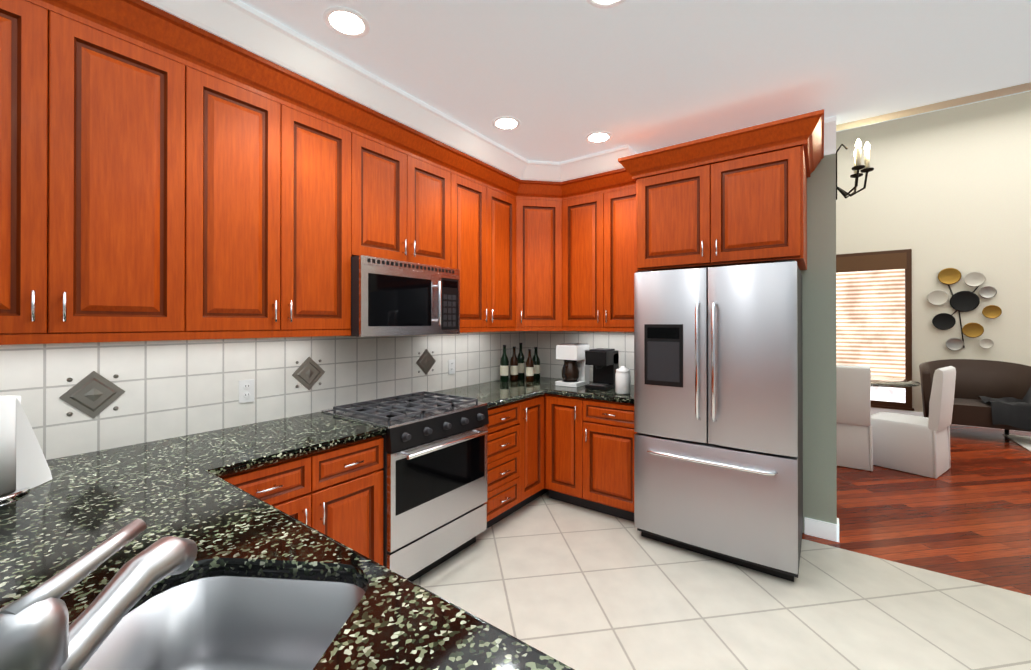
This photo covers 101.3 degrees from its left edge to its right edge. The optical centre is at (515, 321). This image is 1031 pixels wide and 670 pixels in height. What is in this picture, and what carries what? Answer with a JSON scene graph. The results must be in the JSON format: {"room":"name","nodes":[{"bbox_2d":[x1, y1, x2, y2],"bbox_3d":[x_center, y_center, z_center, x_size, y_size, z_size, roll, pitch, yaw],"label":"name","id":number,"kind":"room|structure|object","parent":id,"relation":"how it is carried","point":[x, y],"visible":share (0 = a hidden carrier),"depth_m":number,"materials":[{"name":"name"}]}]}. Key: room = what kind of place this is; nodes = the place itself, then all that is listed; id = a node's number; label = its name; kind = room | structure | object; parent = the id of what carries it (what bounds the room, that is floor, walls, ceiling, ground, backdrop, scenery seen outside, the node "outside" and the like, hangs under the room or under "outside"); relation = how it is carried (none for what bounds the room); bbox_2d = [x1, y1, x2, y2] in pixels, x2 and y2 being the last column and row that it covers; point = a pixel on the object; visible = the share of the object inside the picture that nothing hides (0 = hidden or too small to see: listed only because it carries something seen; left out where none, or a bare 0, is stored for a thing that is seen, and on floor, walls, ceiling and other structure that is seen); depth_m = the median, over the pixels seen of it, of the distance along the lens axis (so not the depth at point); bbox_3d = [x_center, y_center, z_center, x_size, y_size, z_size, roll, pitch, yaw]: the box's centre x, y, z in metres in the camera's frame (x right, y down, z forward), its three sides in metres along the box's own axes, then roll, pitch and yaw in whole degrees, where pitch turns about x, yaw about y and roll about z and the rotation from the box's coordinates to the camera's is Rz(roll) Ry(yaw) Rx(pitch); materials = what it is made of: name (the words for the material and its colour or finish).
{"room":"kitchen","nodes":[
{"label":"kitchen","id":0,"kind":"room"},
{"bbox_2d":[239,0,1030,161],"bbox_3d":[1.632,-1.364,-1.174,9.120,0.100,7.000,0,0,36],"label":"ceiling","id":1,"kind":"structure","parent":0,"point":[560,80],"depth_m":2.10,"materials":[{"name":"white paint"}]},
{"bbox_2d":[323,6,369,37],"bbox_3d":[-0.736,-1.302,1.845,0.190,0.006,0.190,0,0,36],"label":"recessed light","id":2,"kind":"object","parent":1,"relation":"in","point":[346,22],"visible":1,"depth_m":1.84,"materials":[{"name":"white"}]},
{"bbox_2d":[492,116,520,129],"bbox_3d":[-0.060,-1.299,2.775,0.190,0.006,0.190,0,0,36],"label":"recessed light","id":3,"kind":"object","parent":1,"relation":"in","point":[506,123],"visible":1,"depth_m":2.77,"materials":[{"name":"white"}]},
{"bbox_2d":[585,131,611,143],"bbox_3d":[0.587,-1.299,2.985,0.190,0.006,0.190,0,0,36],"label":"recessed light","id":4,"kind":"object","parent":1,"relation":"in","point":[597,137],"visible":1,"depth_m":2.98,"materials":[{"name":"white"}]},
{"bbox_2d":[587,0,624,7],"bbox_3d":[0.367,-1.303,1.661,0.190,0.006,0.190,0,0,36],"label":"recessed light","id":5,"kind":"object","parent":1,"relation":"in","point":[604,3],"visible":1,"depth_m":1.73,"materials":[{"name":"white"}]},
{"bbox_2d":[413,491,1030,669],"bbox_3d":[0.794,1.462,-0.635,7.120,0.050,6.900,0,0,36],"label":"floor","id":6,"kind":"structure","parent":0,"point":[574,587],"depth_m":2.16,"materials":[{"name":"beige tile"}]},
{"bbox_2d":[220,436,383,565],"bbox_3d":[-1.148,1.011,2.015,0.614,0.868,0.783,0,0,36],"label":"base cabinet","id":7,"kind":"object","parent":6,"relation":"on","point":[337,492],"depth_m":1.94,"materials":[{"name":"brown wood"}]},
{"bbox_2d":[164,412,386,470],"bbox_3d":[-1.128,0.555,2.026,0.637,0.040,0.743,0,0,36],"label":"countertop","id":8,"kind":"structure","parent":7,"relation":"on","point":[255,445],"depth_m":1.94,"materials":[{"name":"stone"}]},
{"bbox_2d":[0,439,573,669],"bbox_3d":[-0.495,0.660,0.551,3.396,0.258,0.900,0,0,36],"label":"countertop","id":9,"kind":"structure","parent":7,"relation":"on","point":[258,584],"depth_m":0.94,"materials":[{"name":"stone"}]},
{"bbox_2d":[0,396,51,501],"bbox_3d":[-1.589,0.358,1.294,0.190,0.348,0.244,0,0,36],"label":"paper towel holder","id":10,"kind":"object","parent":9,"relation":"on","point":[24,467],"visible":1,"depth_m":1.30,"materials":[{"name":"white paper"}]},
{"bbox_2d":[0,518,197,669],"bbox_3d":[-0.510,0.397,0.525,0.160,0.265,0.220,0,0,36],"label":"faucet","id":11,"kind":"object","parent":9,"relation":"on","point":[38,631],"visible":1,"depth_m":0.49,"materials":[{"name":"silver metal"}]},
{"bbox_2d":[321,391,488,581],"bbox_3d":[-0.641,0.975,2.609,0.707,0.945,0.768,0,0,36],"label":"range","id":12,"kind":"object","parent":6,"relation":"on","point":[434,469],"visible":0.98,"depth_m":2.39,"materials":[{"name":"silver metal"}]},
{"bbox_2d":[485,399,523,527],"bbox_3d":[-0.340,1.015,3.128,0.614,0.868,0.420,0,0,36],"label":"base cabinet","id":13,"kind":"object","parent":6,"relation":"on","point":[505,436],"depth_m":2.98,"materials":[{"name":"brown wood"}]},
{"bbox_2d":[433,381,543,407],"bbox_3d":[-0.238,0.559,3.250,0.637,0.040,0.733,0,0,36],"label":"countertop","id":14,"kind":"structure","parent":13,"relation":"on","point":[493,394],"depth_m":3.24,"materials":[{"name":"stone"}]},
{"bbox_2d":[524,394,543,505],"bbox_3d":[-0.117,1.016,3.434,0.614,0.868,0.337,0,0,36],"label":"base cabinet","id":15,"kind":"object","parent":6,"relation":"on","point":[533,406],"depth_m":3.28,"materials":[{"name":"brown wood"}]},
{"bbox_2d":[544,394,583,506],"bbox_3d":[0.543,1.016,3.550,0.355,0.868,0.616,0,0,36],"label":"base cabinet","id":16,"kind":"object","parent":6,"relation":"on","point":[575,451],"depth_m":3.30,"materials":[{"name":"brown wood"}]},
{"bbox_2d":[584,399,636,521],"bbox_3d":[0.869,1.016,3.314,0.450,0.868,0.616,0,0,36],"label":"base cabinet","id":17,"kind":"object","parent":6,"relation":"on","point":[609,432],"depth_m":3.08,"materials":[{"name":"brown wood"}]},
{"bbox_2d":[492,375,633,403],"bbox_3d":[0.477,0.560,3.582,1.403,0.040,0.646,0,0,36],"label":"countertop","id":18,"kind":"structure","parent":17,"relation":"on","point":[549,385],"depth_m":3.30,"materials":[{"name":"stone"}]},
{"bbox_2d":[500,345,508,381],"bbox_3d":[-0.099,0.375,3.788,0.077,0.330,0.077,0,0,36],"label":"bottle","id":19,"kind":"object","parent":18,"relation":"on","point":[504,369],"visible":1,"depth_m":3.76,"materials":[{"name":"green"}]},
{"bbox_2d":[510,347,517,380],"bbox_3d":[-0.013,0.385,3.873,0.075,0.310,0.075,0,0,36],"label":"bottle","id":20,"kind":"object","parent":18,"relation":"on","point":[514,368],"visible":1,"depth_m":3.84,"materials":[{"name":"brown glass"}]},
{"bbox_2d":[517,343,524,379],"bbox_3d":[0.050,0.370,3.976,0.073,0.340,0.073,0,0,36],"label":"bottle","id":21,"kind":"object","parent":18,"relation":"on","point":[521,366],"visible":0.94,"depth_m":3.95,"materials":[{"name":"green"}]},
{"bbox_2d":[526,349,533,381],"bbox_3d":[0.130,0.395,3.831,0.073,0.290,0.073,0,0,36],"label":"bottle","id":22,"kind":"object","parent":18,"relation":"on","point":[529,370],"visible":1,"depth_m":3.80,"materials":[{"name":"brown"}]},
{"bbox_2d":[532,347,539,378],"bbox_3d":[0.192,0.391,3.984,0.081,0.300,0.081,0,0,36],"label":"bottle","id":23,"kind":"object","parent":18,"relation":"on","point":[536,359],"visible":0.81,"depth_m":3.95,"materials":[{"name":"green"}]},
{"bbox_2d":[555,343,588,386],"bbox_3d":[0.477,0.364,3.593,0.200,0.350,0.277,0,0,36],"label":"coffee maker","id":24,"kind":"object","parent":18,"relation":"on","point":[575,371],"visible":1,"depth_m":3.53,"materials":[{"name":"white plastic"}]},
{"bbox_2d":[585,348,618,390],"bbox_3d":[0.706,0.381,3.450,0.180,0.315,0.260,0,0,36],"label":"coffee machine","id":25,"kind":"object","parent":18,"relation":"on","point":[604,362],"visible":0.92,"depth_m":3.40,"materials":[{"name":"black plastic"}]},
{"bbox_2d":[615,366,630,394],"bbox_3d":[0.802,0.434,3.157,0.109,0.207,0.109,0,0,36],"label":"canister","id":26,"kind":"object","parent":18,"relation":"on","point":[622,380],"visible":1,"depth_m":3.11,"materials":[{"name":"white ceramic"}]},
{"bbox_2d":[634,260,802,581],"bbox_3d":[1.351,0.558,2.814,0.902,1.780,0.810,0,0,36],"label":"fridge","id":27,"kind":"object","parent":6,"relation":"on","point":[718,414],"visible":1,"depth_m":2.49,"materials":[{"name":"silver metal"}]},
{"bbox_2d":[559,82,1030,532],"bbox_3d":[3.773,-0.806,1.669,9.000,4.500,0.120,0,0,36],"label":"wall","id":28,"kind":"structure","parent":0,"point":[819,387],"depth_m":2.84,"materials":[{"name":"grey paint"}]},
{"bbox_2d":[525,331,633,384],"bbox_3d":[0.667,0.291,3.847,1.410,0.500,0.003,0,0,36],"label":"backsplash","id":29,"kind":"structure","parent":28,"relation":"attached to","point":[547,342],"depth_m":3.96,"materials":[{"name":"tile"}]},
{"bbox_2d":[564,168,637,331],"bbox_3d":[0.806,-0.562,3.544,0.772,1.226,0.325,0,0,36],"label":"upper cabinet","id":30,"kind":"object","parent":28,"relation":"attached to","point":[600,211],"depth_m":3.42,"materials":[{"name":"brown wood"}]},
{"bbox_2d":[618,109,823,270],"bbox_3d":[1.383,-0.734,2.863,1.142,0.765,0.749,0,0,36],"label":"upper cabinet","id":31,"kind":"object","parent":28,"relation":"attached to","point":[736,197],"visible":0.98,"depth_m":2.57,"materials":[{"name":"brown wood"}]},
{"bbox_2d":[836,139,873,199],"bbox_3d":[2.397,-1.081,2.992,0.215,0.394,0.262,0,0,36],"label":"candle sconce","id":32,"kind":"object","parent":28,"relation":"attached to","point":[865,168],"visible":0.98,"depth_m":2.95,"materials":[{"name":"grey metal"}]},
{"bbox_2d":[805,408,1025,541],"bbox_3d":[5.810,1.384,3.190,7.500,0.130,5.014,0,0,36],"label":"baseboard","id":33,"kind":"structure","parent":28,"relation":"attached to","point":[822,529],"depth_m":2.85,"materials":[{"name":"white wood"}]},
{"bbox_2d":[802,424,1030,595],"bbox_3d":[5.844,1.474,3.236,7.500,0.050,5.300,0,0,36],"label":"floor","id":34,"kind":"structure","parent":0,"point":[967,515],"depth_m":3.19,"materials":[{"name":"brown wood"}]},
{"bbox_2d":[836,365,872,470],"bbox_3d":[3.391,0.942,4.438,0.517,1.014,0.598,0,0,36],"label":"dining chair","id":35,"kind":"object","parent":34,"relation":"on","point":[853,421],"visible":0.52,"depth_m":4.15,"materials":[{"name":"white fabric"}]},
{"bbox_2d":[871,375,920,386],"bbox_3d":[4.120,1.075,5.169,1.210,0.753,1.210,0,0,36],"label":"glass dining table","id":36,"kind":"object","parent":34,"relation":"on","point":[879,381],"visible":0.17,"depth_m":4.84,"materials":[{"name":"white"}]},
{"bbox_2d":[871,366,955,478],"bbox_3d":[3.940,0.941,4.241,0.517,1.014,0.598,0,0,-34],"label":"dining chair","id":37,"kind":"object","parent":34,"relation":"on","point":[917,445],"visible":0.92,"depth_m":4.04,"materials":[{"name":"white fabric"}]},
{"bbox_2d":[1003,434,1030,451],"bbox_3d":[7.075,1.444,3.825,3.200,0.011,1.700,0,0,36],"label":"rug","id":38,"kind":"object","parent":34,"relation":"on","point":[1024,442],"visible":0.96,"depth_m":5.13,"materials":[{"name":"beige fabric"}]},
{"bbox_2d":[919,359,1030,434],"bbox_3d":[5.938,0.975,5.399,1.148,0.938,0.828,0,0,36],"label":"settee","id":39,"kind":"object","parent":38,"relation":"on","point":[992,394],"visible":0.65,"depth_m":5.40,"materials":[{"name":"brown"}]},
{"bbox_2d":[836,91,1030,411],"bbox_3d":[7.343,-0.794,5.306,7.500,4.500,0.200,0,0,36],"label":"wall","id":40,"kind":"structure","parent":0,"point":[947,188],"depth_m":6.01,"materials":[{"name":"beige paint"}]},
{"bbox_2d":[836,249,913,410],"bbox_3d":[5.396,0.119,6.554,1.140,2.380,0.060,0,0,36],"label":"window","id":41,"kind":"structure","parent":40,"relation":"in","point":[892,398],"depth_m":6.27,"materials":[{"name":"brown wood"}]},
{"bbox_2d":[836,252,906,387],"bbox_3d":[5.380,-0.016,6.532,0.980,2.010,0.035,0,0,36],"label":"window blind","id":42,"kind":"object","parent":41,"relation":"attached to","point":[870,310],"visible":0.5,"depth_m":6.47,"materials":[{"name":"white wood"}]},
{"bbox_2d":[927,268,1001,350],"bbox_3d":[6.250,-0.176,5.911,0.723,1.170,0.098,0,0,36],"label":"discs","id":43,"kind":"object","parent":40,"relation":"attached to","point":[963,301],"visible":1,"depth_m":5.92,"materials":[{"name":"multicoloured metal"}]},
{"bbox_2d":[836,90,1030,131],"bbox_3d":[5.905,-3.101,3.267,7.820,0.100,5.200,0,0,36],"label":"crown molding","id":44,"kind":"structure","parent":0,"point":[936,110],"depth_m":6.08,"materials":[{"name":"white paint"}]},
{"bbox_3d":[-1.973,-0.806,1.519,0.120,4.500,7.120,0,0,36],"label":"wall","id":45,"kind":"structure","parent":0,"visible":0},
{"bbox_2d":[59,371,125,417],"bbox_3d":[-1.729,0.300,1.733,0.012,0.196,0.196,0,0,36],"label":"decorative tile","id":46,"kind":"structure","parent":45,"relation":"attached to","point":[93,394],"depth_m":1.73,"materials":[{"name":"grey tile"}]},
{"bbox_2d":[0,0,191,339],"bbox_3d":[-1.696,-0.569,1.512,0.325,1.226,0.755,0,0,36],"label":"upper cabinet","id":47,"kind":"object","parent":45,"relation":"attached to","point":[164,175],"depth_m":1.51,"materials":[{"name":"brown wood"}]},
{"bbox_2d":[0,331,524,459],"bbox_3d":[-1.372,0.286,2.238,0.003,0.500,4.997,0,0,36],"label":"backsplash","id":48,"kind":"structure","parent":45,"relation":"attached to","point":[175,388],"depth_m":2.08,"materials":[{"name":"tile"}]},
{"bbox_2d":[239,379,254,402],"bbox_3d":[-1.395,0.361,2.195,0.008,0.116,0.072,0,0,36],"label":"electrical outlet plate","id":49,"kind":"object","parent":48,"relation":"attached to","point":[246,390],"visible":1,"depth_m":2.19,"materials":[{"name":"white plastic"}]},
{"bbox_2d":[448,359,454,373],"bbox_3d":[-0.514,0.365,3.409,0.008,0.116,0.072,0,0,36],"label":"electrical outlet plate","id":50,"kind":"object","parent":48,"relation":"attached to","point":[451,366],"visible":1,"depth_m":3.40,"materials":[{"name":"white plastic"}]},
{"bbox_2d":[192,28,355,335],"bbox_3d":[-1.254,-0.567,2.120,0.325,1.226,0.749,0,0,36],"label":"upper cabinet","id":51,"kind":"object","parent":45,"relation":"attached to","point":[274,152],"depth_m":1.98,"materials":[{"name":"brown wood"}]},
{"bbox_2d":[292,357,324,389],"bbox_3d":[-1.200,0.302,2.462,0.012,0.196,0.196,0,0,36],"label":"decorative tile","id":52,"kind":"structure","parent":45,"relation":"attached to","point":[309,372],"depth_m":2.46,"materials":[{"name":"grey tile"}]},
{"bbox_2d":[356,108,455,268],"bbox_3d":[-0.808,-0.770,2.735,0.325,0.816,0.769,0,0,36],"label":"upper cabinet","id":53,"kind":"object","parent":45,"relation":"attached to","point":[406,181],"depth_m":2.60,"materials":[{"name":"brown wood"}]},
{"bbox_2d":[349,255,459,336],"bbox_3d":[-0.753,-0.138,2.694,0.458,0.440,0.766,0,0,36],"label":"microwave","id":54,"kind":"object","parent":53,"relation":"attached to","point":[389,297],"visible":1,"depth_m":2.50,"materials":[{"name":"silver metal"}]},
{"bbox_2d":[416,349,435,374],"bbox_3d":[-0.671,0.304,3.190,0.012,0.196,0.196,0,0,36],"label":"decorative tile","id":55,"kind":"structure","parent":45,"relation":"attached to","point":[426,361],"depth_m":3.18,"materials":[{"name":"grey tile"}]},
{"bbox_2d":[456,152,515,331],"bbox_3d":[-0.353,-0.563,3.360,0.325,1.226,0.775,0,0,36],"label":"upper cabinet","id":56,"kind":"object","parent":45,"relation":"attached to","point":[485,197],"depth_m":3.24,"materials":[{"name":"brown wood"}]},
{"bbox_2d":[142,0,835,181],"bbox_3d":[-0.949,-1.213,0.701,2.500,0.189,7.000,0,0,36],"label":"crown molding","id":57,"kind":"structure","parent":45,"relation":"attached to","point":[243,26],"depth_m":2.24,"materials":[{"name":"white"}]},
{"bbox_2d":[516,180,563,327],"bbox_3d":[0.201,-0.564,3.614,0.295,1.222,0.296,0,0,36],"label":"upper cabinet","id":58,"kind":"object","parent":45,"relation":"attached to","point":[539,204],"depth_m":3.60,"materials":[{"name":"brown wood"}]}
]}

